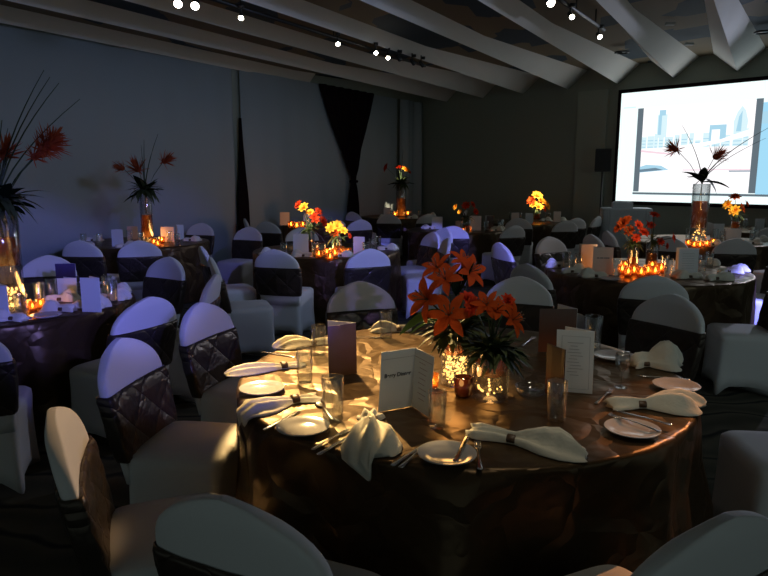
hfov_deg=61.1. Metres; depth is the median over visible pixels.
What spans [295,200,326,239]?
flower bouquet
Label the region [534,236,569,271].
banquet chair
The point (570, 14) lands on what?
track spotlight
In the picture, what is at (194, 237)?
napkin
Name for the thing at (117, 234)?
menu card
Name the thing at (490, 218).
menu card
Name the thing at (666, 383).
plate
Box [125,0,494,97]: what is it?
ceiling beam
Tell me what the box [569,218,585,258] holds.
banquet chair
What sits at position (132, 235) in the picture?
menu card
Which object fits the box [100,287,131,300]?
napkin
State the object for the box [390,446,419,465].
knife
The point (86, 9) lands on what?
ceiling beam
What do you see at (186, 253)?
draped table
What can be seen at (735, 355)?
banquet chair
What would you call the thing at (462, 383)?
votive candle
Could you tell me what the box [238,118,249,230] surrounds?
curtain
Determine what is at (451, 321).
flower bouquet
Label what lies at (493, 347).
flower bouquet
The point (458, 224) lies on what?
menu card
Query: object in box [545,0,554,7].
track spotlight
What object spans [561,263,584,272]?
napkin
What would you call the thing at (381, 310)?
tumbler
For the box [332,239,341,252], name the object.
glass vase
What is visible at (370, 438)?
napkin
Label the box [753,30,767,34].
recessed light
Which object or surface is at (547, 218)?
napkin
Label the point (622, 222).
flower bouquet
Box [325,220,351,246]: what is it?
flower bouquet
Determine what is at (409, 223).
draped table
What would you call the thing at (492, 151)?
wall
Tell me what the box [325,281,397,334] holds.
banquet chair
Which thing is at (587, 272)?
napkin
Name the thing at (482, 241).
draped table
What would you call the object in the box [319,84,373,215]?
curtain
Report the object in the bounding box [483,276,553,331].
banquet chair
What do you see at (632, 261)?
glass vase
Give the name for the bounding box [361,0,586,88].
ceiling beam
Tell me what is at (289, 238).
banquet chair
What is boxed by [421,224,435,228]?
napkin
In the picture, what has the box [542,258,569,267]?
napkin
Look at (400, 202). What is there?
glass vase
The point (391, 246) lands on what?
napkin
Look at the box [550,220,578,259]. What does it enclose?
banquet chair
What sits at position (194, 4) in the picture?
track spotlight
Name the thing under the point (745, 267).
napkin
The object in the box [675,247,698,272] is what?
menu card
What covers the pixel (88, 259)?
banquet chair
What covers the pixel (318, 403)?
spoon
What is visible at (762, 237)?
napkin
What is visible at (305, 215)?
menu card
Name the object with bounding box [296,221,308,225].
napkin
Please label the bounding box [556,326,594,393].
menu card
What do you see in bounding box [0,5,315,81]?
ceiling beam
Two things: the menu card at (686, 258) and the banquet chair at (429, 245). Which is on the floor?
the banquet chair at (429, 245)
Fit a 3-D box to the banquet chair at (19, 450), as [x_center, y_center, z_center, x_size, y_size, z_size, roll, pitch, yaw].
[-2.085,0.592,3.317,0.494,0.902,0.535,-3,10,-16]
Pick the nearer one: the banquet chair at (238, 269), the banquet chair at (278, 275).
the banquet chair at (278, 275)
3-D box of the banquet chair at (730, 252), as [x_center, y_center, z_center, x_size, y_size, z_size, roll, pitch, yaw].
[4.077,-0.165,7.743,0.492,0.902,0.535,2,10,10]
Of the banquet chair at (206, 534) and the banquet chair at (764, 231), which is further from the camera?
the banquet chair at (764, 231)
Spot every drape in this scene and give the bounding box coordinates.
[0,24,236,283]
[239,70,396,234]
[399,99,422,214]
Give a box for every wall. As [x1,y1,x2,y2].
[0,23,419,231]
[420,48,767,234]
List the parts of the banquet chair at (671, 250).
sash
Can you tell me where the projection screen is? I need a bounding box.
[612,76,767,208]
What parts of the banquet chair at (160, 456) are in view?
sash, seat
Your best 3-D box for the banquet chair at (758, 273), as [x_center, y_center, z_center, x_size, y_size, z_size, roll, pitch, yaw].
[4.745,-0.175,7.806,0.494,0.902,0.535,-4,10,-21]
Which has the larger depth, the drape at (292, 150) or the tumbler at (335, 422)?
the drape at (292, 150)
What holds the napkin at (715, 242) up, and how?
on the draped table at (761, 249)
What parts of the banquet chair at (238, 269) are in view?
seat, sash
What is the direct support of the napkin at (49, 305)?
on the draped table at (44, 351)
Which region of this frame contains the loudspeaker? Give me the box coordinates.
[594,149,611,171]
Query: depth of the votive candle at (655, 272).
5.63 m
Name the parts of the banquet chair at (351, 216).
seat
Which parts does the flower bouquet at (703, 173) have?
grass blade, grass blade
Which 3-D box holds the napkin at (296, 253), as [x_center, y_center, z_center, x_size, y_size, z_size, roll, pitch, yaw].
[-0.890,-0.379,6.994,0.258,0.083,0.120,1,10,9]
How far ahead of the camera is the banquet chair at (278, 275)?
6.42 m
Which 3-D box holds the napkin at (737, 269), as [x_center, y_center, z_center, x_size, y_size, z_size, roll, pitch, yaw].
[3.107,-0.173,5.816,0.259,0.074,0.160,-1,10,-9]
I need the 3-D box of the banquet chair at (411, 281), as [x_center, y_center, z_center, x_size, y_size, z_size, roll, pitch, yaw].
[0.495,-0.135,7.566,0.535,0.902,0.494,-1,10,-6]
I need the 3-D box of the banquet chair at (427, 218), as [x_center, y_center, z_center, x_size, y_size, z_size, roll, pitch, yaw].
[0.787,-1.009,12.681,0.492,0.902,0.535,-3,10,-16]
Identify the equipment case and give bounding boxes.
[611,202,632,207]
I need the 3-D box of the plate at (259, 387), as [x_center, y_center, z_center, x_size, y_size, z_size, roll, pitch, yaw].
[-0.490,0.406,2.610,0.182,0.017,0.182,0,10,0]
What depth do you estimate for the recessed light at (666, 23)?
8.39 m
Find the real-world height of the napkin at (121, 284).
0.073 m
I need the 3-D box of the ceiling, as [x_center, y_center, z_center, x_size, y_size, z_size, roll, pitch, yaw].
[-0.018,-2.061,-0.140,20.450,0.170,27.863,8,12,37]
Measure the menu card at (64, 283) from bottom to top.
0.140 m
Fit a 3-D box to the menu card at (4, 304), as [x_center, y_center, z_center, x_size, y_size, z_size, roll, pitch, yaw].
[-2.295,0.085,3.905,0.116,0.210,0.070,5,11,27]
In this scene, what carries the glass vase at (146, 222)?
on the draped table at (186, 253)
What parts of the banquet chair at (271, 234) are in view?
sash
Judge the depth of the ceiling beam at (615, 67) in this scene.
9.33 m
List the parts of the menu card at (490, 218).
panel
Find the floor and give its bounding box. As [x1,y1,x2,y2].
[0,255,767,575]
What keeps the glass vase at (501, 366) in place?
on the draped table at (526, 512)
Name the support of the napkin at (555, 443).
on the draped table at (526, 512)
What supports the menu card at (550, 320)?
on the draped table at (526, 512)
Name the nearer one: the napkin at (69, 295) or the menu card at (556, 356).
the menu card at (556, 356)
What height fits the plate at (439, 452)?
0.017 m
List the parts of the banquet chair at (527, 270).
sash, seat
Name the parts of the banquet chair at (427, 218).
sash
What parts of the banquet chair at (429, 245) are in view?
seat, sash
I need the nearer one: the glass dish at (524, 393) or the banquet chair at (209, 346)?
the glass dish at (524, 393)
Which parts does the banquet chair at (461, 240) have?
seat, sash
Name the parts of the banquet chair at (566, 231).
sash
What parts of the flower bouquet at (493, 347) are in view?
grass blade, grass blade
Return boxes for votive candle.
[27,303,35,311]
[454,374,472,397]
[623,267,633,276]
[629,265,639,274]
[636,267,646,276]
[643,265,653,274]
[650,266,660,274]
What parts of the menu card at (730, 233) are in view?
panel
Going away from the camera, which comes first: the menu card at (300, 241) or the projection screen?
the menu card at (300, 241)
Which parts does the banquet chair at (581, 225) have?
seat, sash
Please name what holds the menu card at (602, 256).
on the draped table at (718, 301)
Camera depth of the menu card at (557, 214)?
12.35 m
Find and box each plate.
[29,311,61,318]
[239,380,284,394]
[276,416,329,436]
[417,440,476,465]
[594,350,631,360]
[599,276,621,280]
[604,417,661,438]
[652,377,700,391]
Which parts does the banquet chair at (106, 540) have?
sash, seat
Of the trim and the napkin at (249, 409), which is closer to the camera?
the napkin at (249, 409)
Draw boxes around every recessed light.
[614,50,629,53]
[665,22,675,24]
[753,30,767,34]
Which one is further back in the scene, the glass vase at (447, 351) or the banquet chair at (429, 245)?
the banquet chair at (429, 245)
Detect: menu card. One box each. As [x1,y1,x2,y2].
[0,284,8,311]
[55,262,76,282]
[57,277,76,294]
[80,276,101,311]
[111,229,123,245]
[127,226,137,239]
[161,226,174,241]
[176,225,183,239]
[280,212,289,224]
[293,233,308,251]
[303,213,309,222]
[353,237,364,253]
[378,348,433,417]
[384,207,389,214]
[432,216,442,228]
[455,221,464,227]
[469,216,480,229]
[485,215,493,228]
[511,212,518,219]
[525,213,532,223]
[553,211,560,221]
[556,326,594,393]
[578,244,596,268]
[592,246,613,274]
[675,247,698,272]
[710,224,724,237]
[724,228,741,240]
[754,219,764,231]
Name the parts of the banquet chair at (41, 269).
sash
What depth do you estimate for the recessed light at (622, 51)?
10.36 m
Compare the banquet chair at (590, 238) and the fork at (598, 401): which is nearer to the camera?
the fork at (598, 401)
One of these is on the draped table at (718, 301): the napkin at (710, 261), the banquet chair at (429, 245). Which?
the napkin at (710, 261)
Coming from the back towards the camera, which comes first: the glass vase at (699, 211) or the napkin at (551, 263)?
the glass vase at (699, 211)
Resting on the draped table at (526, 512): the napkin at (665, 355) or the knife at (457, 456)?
the napkin at (665, 355)
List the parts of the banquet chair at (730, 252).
sash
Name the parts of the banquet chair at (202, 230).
sash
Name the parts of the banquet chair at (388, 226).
sash, seat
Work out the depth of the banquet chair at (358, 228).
10.77 m
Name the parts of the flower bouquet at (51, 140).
grass blade, grass blade, grass blade, grass blade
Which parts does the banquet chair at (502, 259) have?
sash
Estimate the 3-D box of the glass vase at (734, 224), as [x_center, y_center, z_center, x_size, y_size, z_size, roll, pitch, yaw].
[5.795,-1.074,10.715,0.144,0.203,0.144,0,10,0]
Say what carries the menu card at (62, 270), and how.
on the draped table at (44, 351)
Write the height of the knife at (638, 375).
0.005 m
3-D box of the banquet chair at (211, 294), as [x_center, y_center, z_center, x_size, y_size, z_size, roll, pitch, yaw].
[-1.459,0.348,4.742,0.535,0.902,0.492,0,10,-1]
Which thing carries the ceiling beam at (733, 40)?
attached to the ceiling
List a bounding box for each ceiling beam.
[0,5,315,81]
[7,0,455,101]
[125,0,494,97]
[243,0,538,93]
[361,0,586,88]
[478,0,638,83]
[596,0,698,77]
[704,0,765,71]
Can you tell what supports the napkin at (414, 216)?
on the draped table at (409, 223)
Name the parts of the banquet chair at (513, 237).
seat, sash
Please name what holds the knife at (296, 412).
on the draped table at (526, 512)
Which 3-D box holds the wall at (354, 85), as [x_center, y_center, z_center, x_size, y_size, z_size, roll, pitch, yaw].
[-4.455,-1.755,8.665,0.150,3.740,19.500,6,12,32]
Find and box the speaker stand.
[599,172,602,215]
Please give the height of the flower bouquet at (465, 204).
0.393 m
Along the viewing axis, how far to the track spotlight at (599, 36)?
7.91 m
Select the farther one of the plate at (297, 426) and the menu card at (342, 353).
the menu card at (342, 353)
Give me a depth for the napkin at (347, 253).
6.98 m
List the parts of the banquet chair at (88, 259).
sash, seat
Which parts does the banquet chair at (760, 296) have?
seat, sash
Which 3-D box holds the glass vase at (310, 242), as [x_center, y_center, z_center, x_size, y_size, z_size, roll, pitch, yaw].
[-0.837,-0.515,7.327,0.113,0.243,0.113,0,10,0]
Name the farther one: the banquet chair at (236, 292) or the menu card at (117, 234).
the menu card at (117, 234)
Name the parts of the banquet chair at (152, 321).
seat, sash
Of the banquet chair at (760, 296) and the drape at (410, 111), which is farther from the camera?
the drape at (410, 111)
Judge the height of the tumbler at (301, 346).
0.146 m
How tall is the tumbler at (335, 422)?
0.164 m
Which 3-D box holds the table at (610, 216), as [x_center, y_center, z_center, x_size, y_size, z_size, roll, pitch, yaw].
[4.420,-0.954,11.960,0.887,1.030,0.591,2,10,12]
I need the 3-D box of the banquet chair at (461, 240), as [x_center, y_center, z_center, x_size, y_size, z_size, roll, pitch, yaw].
[1.025,-0.489,9.638,0.492,0.902,0.535,2,10,9]
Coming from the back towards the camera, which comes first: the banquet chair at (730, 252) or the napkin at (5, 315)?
the banquet chair at (730, 252)
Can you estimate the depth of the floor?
3.46 m
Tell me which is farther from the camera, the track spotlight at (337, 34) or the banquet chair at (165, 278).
the track spotlight at (337, 34)
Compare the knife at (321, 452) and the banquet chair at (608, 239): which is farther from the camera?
the banquet chair at (608, 239)
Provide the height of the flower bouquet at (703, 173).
1.021 m
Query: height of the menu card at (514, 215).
0.190 m
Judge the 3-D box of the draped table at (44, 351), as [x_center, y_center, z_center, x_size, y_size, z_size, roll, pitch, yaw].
[-2.652,0.466,4.542,1.791,0.750,1.776,0,10,0]
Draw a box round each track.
[210,0,425,66]
[557,0,605,31]
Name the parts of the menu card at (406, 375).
panel, panel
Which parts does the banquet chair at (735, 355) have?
seat, sash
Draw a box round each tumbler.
[296,346,312,383]
[321,373,343,423]
[379,310,392,338]
[428,389,446,428]
[547,377,567,422]
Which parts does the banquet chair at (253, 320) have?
sash, seat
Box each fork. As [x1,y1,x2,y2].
[310,428,350,449]
[474,441,482,469]
[594,388,613,403]
[608,413,661,431]
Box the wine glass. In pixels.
[615,352,630,388]
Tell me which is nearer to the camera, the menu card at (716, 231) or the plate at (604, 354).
the plate at (604, 354)
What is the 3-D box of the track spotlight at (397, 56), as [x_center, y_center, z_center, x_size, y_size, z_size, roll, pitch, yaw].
[0.215,-3.395,9.480,0.097,0.184,0.088,0,10,0]
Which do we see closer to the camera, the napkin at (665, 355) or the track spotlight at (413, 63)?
the napkin at (665, 355)
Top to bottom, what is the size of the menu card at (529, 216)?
0.190 m
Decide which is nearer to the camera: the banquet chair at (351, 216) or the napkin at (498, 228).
the napkin at (498, 228)
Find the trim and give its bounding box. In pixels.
[572,89,608,235]
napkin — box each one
[0,308,31,321]
[39,300,76,311]
[43,288,80,301]
[72,295,111,308]
[85,235,104,240]
[100,282,131,292]
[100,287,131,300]
[115,240,132,247]
[182,235,201,240]
[224,361,305,376]
[237,392,321,426]
[259,247,270,254]
[272,335,327,349]
[290,249,313,256]
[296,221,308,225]
[331,250,353,256]
[340,408,402,480]
[370,320,411,332]
[377,243,398,249]
[406,214,417,218]
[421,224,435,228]
[465,422,587,462]
[489,226,503,230]
[539,217,552,220]
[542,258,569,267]
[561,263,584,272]
[577,267,608,277]
[603,388,706,416]
[627,340,683,371]
[670,270,702,278]
[698,257,720,265]
[703,271,734,280]
[704,239,720,245]
[717,265,744,273]
[725,263,750,271]
[746,238,762,243]
[751,235,767,240]
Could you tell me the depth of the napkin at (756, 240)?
8.30 m
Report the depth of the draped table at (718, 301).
5.41 m
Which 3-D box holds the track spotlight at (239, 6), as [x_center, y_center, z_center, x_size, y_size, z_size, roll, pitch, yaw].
[-1.535,-2.964,6.990,0.064,0.177,0.117,0,10,0]
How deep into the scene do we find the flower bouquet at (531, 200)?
12.89 m
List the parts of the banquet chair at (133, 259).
seat, sash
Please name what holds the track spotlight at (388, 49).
attached to the track at (223, 2)
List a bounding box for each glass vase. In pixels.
[0,210,25,312]
[139,199,153,238]
[308,231,314,251]
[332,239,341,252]
[396,198,405,216]
[442,344,469,387]
[462,221,469,231]
[472,352,509,403]
[533,214,540,218]
[626,247,639,269]
[645,242,658,266]
[688,184,710,245]
[730,216,740,227]
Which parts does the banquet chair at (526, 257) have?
seat, sash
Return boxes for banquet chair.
[0,342,40,493]
[17,255,78,282]
[44,407,214,575]
[62,240,120,285]
[69,297,177,437]
[96,337,238,503]
[116,240,162,301]
[142,257,186,327]
[152,494,379,575]
[168,274,220,402]
[179,302,242,423]
[185,223,214,256]
[198,246,255,300]
[208,257,275,355]
[217,227,262,286]
[243,218,249,226]
[254,249,315,335]
[256,221,282,247]
[284,227,319,244]
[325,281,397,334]
[335,249,391,291]
[345,212,376,244]
[345,219,372,243]
[376,214,402,259]
[401,232,440,302]
[401,237,450,318]
[407,228,452,294]
[415,214,435,226]
[446,226,469,285]
[481,225,525,283]
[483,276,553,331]
[491,242,516,283]
[505,218,532,264]
[510,263,585,329]
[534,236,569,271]
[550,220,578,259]
[565,510,767,575]
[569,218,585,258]
[582,234,604,246]
[586,216,601,237]
[602,231,621,257]
[617,275,688,350]
[625,294,705,380]
[646,236,687,260]
[688,222,712,234]
[700,291,767,395]
[710,238,756,273]
[712,430,767,517]
[753,228,767,237]
[753,270,764,292]
[754,267,767,324]
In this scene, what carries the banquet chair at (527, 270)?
on the floor
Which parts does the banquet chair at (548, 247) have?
sash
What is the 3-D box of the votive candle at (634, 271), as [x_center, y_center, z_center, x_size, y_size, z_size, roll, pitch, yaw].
[2.192,-0.157,5.693,0.083,0.086,0.083,0,10,0]
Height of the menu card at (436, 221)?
0.200 m
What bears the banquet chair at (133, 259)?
on the floor
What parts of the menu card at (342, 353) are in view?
panel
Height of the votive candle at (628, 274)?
0.086 m
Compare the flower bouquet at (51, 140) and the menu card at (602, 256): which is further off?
the menu card at (602, 256)
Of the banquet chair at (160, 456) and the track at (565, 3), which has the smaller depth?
the banquet chair at (160, 456)
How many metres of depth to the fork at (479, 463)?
1.99 m
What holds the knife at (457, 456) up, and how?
on the plate at (439, 452)
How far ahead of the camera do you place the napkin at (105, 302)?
4.27 m
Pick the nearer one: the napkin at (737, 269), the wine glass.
the wine glass
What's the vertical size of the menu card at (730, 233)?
0.190 m
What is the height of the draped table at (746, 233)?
0.750 m
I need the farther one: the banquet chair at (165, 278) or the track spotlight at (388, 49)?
the track spotlight at (388, 49)
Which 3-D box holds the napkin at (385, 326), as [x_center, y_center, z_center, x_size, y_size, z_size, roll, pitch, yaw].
[0.033,0.208,3.623,0.245,0.061,0.110,0,10,0]
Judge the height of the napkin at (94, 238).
0.084 m
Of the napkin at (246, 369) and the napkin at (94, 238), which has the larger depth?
the napkin at (94, 238)
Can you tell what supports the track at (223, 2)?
hanging from the ceiling
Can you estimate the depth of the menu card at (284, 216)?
11.55 m
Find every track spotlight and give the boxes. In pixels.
[173,0,182,7]
[190,0,199,9]
[237,4,243,20]
[335,32,339,45]
[374,42,377,54]
[386,48,389,59]
[395,49,401,61]
[410,53,415,65]
[419,55,424,67]
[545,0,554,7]
[567,3,575,19]
[596,25,603,38]
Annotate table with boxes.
[0,282,135,440]
[86,236,209,303]
[236,325,712,575]
[253,243,401,325]
[283,221,371,244]
[361,214,438,254]
[408,226,504,280]
[484,219,561,264]
[544,258,755,373]
[598,207,652,257]
[629,235,767,269]
[724,226,767,238]
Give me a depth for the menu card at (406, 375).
2.38 m
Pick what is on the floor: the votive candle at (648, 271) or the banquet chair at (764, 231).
the banquet chair at (764, 231)
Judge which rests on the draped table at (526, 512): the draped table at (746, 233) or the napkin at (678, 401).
the napkin at (678, 401)
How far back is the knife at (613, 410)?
2.27 m
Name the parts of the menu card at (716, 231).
panel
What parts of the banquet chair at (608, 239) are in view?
sash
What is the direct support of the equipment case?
on the table at (610, 216)
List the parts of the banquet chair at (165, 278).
sash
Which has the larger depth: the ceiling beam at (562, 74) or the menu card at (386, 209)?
the menu card at (386, 209)
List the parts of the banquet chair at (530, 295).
sash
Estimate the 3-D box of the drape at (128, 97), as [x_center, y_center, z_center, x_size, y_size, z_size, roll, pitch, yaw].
[-3.827,-1.727,9.390,0.051,3.400,4.571,6,12,32]
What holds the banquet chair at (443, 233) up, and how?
on the floor
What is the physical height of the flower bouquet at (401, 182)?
1.013 m
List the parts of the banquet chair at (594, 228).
sash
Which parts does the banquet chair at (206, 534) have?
sash, seat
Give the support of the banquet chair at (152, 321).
on the floor
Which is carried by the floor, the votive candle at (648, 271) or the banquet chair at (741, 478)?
the banquet chair at (741, 478)
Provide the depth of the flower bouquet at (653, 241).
6.06 m
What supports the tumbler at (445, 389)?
on the draped table at (526, 512)
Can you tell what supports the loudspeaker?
on the speaker stand
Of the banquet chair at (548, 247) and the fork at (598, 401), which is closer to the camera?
the fork at (598, 401)
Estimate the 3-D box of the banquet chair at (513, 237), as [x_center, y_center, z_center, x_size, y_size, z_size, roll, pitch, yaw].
[1.786,-0.508,9.752,0.494,0.902,0.535,-6,11,-30]
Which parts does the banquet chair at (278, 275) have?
sash, seat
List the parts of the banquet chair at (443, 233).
seat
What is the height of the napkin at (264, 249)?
0.082 m
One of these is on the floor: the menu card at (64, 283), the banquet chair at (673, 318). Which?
the banquet chair at (673, 318)
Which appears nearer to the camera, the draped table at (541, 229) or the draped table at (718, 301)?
the draped table at (718, 301)
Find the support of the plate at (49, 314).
on the draped table at (44, 351)
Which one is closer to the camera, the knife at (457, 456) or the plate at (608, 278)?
the knife at (457, 456)
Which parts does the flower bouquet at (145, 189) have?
grass blade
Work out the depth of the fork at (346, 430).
2.13 m
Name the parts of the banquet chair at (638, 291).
seat, sash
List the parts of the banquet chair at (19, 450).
sash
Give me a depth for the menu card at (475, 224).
10.42 m
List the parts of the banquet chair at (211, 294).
seat, sash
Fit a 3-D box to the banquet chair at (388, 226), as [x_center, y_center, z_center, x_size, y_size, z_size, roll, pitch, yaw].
[0.122,-1.002,12.639,0.494,0.902,0.535,1,10,8]
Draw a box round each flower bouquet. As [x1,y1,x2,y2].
[0,70,79,237]
[113,135,175,213]
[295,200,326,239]
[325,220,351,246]
[383,154,413,197]
[400,249,490,364]
[447,291,531,382]
[453,201,478,224]
[526,191,549,213]
[613,215,650,256]
[642,211,675,252]
[663,127,767,200]
[722,193,748,220]
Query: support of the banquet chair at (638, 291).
on the floor
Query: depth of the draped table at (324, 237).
11.27 m
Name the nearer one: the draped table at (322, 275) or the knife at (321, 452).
the knife at (321, 452)
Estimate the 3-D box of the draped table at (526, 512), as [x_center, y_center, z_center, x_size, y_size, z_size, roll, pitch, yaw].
[0.336,0.742,2.929,2.065,0.750,2.066,-3,10,-16]
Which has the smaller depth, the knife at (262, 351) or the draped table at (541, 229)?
the knife at (262, 351)
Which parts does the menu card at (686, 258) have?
panel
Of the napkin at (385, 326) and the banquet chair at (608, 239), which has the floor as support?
the banquet chair at (608, 239)
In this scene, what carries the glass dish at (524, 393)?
on the draped table at (526, 512)
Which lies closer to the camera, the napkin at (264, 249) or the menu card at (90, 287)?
the menu card at (90, 287)
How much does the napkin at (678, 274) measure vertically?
0.070 m
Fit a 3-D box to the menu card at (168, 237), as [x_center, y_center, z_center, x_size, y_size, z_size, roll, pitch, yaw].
[-2.848,-0.711,8.594,0.171,0.200,0.095,0,10,0]
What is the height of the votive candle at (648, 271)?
0.086 m
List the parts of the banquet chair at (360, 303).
sash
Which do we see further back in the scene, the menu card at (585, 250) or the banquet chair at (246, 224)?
the banquet chair at (246, 224)
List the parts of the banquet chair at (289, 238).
sash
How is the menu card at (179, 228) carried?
on the draped table at (186, 253)
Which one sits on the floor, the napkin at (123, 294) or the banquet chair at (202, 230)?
the banquet chair at (202, 230)
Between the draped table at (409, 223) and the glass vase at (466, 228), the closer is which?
the glass vase at (466, 228)
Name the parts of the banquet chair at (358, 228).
sash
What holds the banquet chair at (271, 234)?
on the floor
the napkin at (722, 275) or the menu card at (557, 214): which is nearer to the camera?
the napkin at (722, 275)
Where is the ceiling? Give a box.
[0,0,767,80]
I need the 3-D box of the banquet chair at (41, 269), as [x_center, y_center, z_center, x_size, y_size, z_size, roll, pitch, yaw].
[-2.950,0.190,5.666,0.494,0.902,0.535,-3,10,-14]
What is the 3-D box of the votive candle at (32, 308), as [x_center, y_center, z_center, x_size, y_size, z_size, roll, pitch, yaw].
[-2.252,0.118,4.165,0.058,0.060,0.058,0,10,0]
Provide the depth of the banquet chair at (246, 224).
10.84 m
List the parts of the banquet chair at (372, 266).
sash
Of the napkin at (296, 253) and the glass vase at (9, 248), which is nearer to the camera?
the glass vase at (9, 248)
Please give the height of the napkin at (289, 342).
0.060 m
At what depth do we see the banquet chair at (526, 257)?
11.15 m
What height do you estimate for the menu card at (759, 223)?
0.200 m
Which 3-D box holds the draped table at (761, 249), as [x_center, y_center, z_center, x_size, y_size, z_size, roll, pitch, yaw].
[4.294,-0.283,8.929,1.824,0.750,1.799,0,10,0]
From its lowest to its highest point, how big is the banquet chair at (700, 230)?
0.902 m
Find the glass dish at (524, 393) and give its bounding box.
[515,381,545,396]
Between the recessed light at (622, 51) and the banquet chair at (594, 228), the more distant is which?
the banquet chair at (594, 228)
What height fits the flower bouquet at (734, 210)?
0.485 m
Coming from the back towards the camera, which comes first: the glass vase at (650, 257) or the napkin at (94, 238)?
the napkin at (94, 238)
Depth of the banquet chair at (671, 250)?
7.73 m
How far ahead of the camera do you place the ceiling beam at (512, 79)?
9.36 m
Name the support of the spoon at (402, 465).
on the draped table at (526, 512)
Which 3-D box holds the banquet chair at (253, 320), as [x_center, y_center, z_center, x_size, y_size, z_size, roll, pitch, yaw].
[-1.281,0.161,5.840,0.535,0.902,0.494,-3,10,-19]
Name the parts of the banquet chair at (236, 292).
sash, seat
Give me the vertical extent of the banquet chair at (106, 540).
0.902 m
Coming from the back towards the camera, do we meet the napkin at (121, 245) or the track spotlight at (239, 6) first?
the napkin at (121, 245)
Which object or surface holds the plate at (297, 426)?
on the draped table at (526, 512)
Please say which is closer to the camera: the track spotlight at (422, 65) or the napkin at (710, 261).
the napkin at (710, 261)
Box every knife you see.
[262,351,295,356]
[263,410,300,429]
[316,437,345,454]
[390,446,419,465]
[452,435,468,461]
[613,410,672,424]
[638,375,689,379]
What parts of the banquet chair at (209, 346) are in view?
sash, seat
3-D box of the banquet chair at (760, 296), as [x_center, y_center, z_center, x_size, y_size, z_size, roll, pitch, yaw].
[3.643,0.095,6.226,0.535,0.902,0.494,-1,10,-6]
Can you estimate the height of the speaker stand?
1.695 m
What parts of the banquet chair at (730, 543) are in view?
seat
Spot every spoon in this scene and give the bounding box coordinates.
[315,401,334,419]
[398,445,420,467]
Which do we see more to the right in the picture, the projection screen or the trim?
the projection screen
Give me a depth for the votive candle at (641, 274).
5.57 m
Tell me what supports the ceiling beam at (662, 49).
attached to the ceiling
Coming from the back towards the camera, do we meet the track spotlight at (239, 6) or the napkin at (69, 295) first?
the track spotlight at (239, 6)
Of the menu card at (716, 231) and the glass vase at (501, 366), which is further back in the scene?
the menu card at (716, 231)
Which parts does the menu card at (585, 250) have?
panel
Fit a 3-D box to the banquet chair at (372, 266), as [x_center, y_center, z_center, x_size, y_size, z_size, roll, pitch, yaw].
[-0.231,0.021,6.657,0.494,0.902,0.535,-4,10,-22]
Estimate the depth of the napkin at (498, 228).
10.32 m
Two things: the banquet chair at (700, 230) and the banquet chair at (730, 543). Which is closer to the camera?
the banquet chair at (730, 543)
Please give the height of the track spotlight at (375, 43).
0.177 m
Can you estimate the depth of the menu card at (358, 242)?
7.22 m
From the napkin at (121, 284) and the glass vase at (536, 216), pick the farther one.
the glass vase at (536, 216)
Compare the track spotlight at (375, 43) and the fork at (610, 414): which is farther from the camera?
the track spotlight at (375, 43)
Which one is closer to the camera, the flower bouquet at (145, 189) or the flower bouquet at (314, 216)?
the flower bouquet at (314, 216)
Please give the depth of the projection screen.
11.84 m
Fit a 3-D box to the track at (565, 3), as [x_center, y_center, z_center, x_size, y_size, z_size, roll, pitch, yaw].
[2.114,-3.123,7.136,0.044,0.189,2.262,6,12,33]
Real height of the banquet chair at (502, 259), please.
0.902 m
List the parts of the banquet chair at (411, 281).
seat, sash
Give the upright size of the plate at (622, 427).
0.017 m
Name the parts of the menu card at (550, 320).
panel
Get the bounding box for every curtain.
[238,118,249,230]
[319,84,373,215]
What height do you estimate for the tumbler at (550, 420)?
0.146 m
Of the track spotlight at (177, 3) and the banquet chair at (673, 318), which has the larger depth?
the track spotlight at (177, 3)

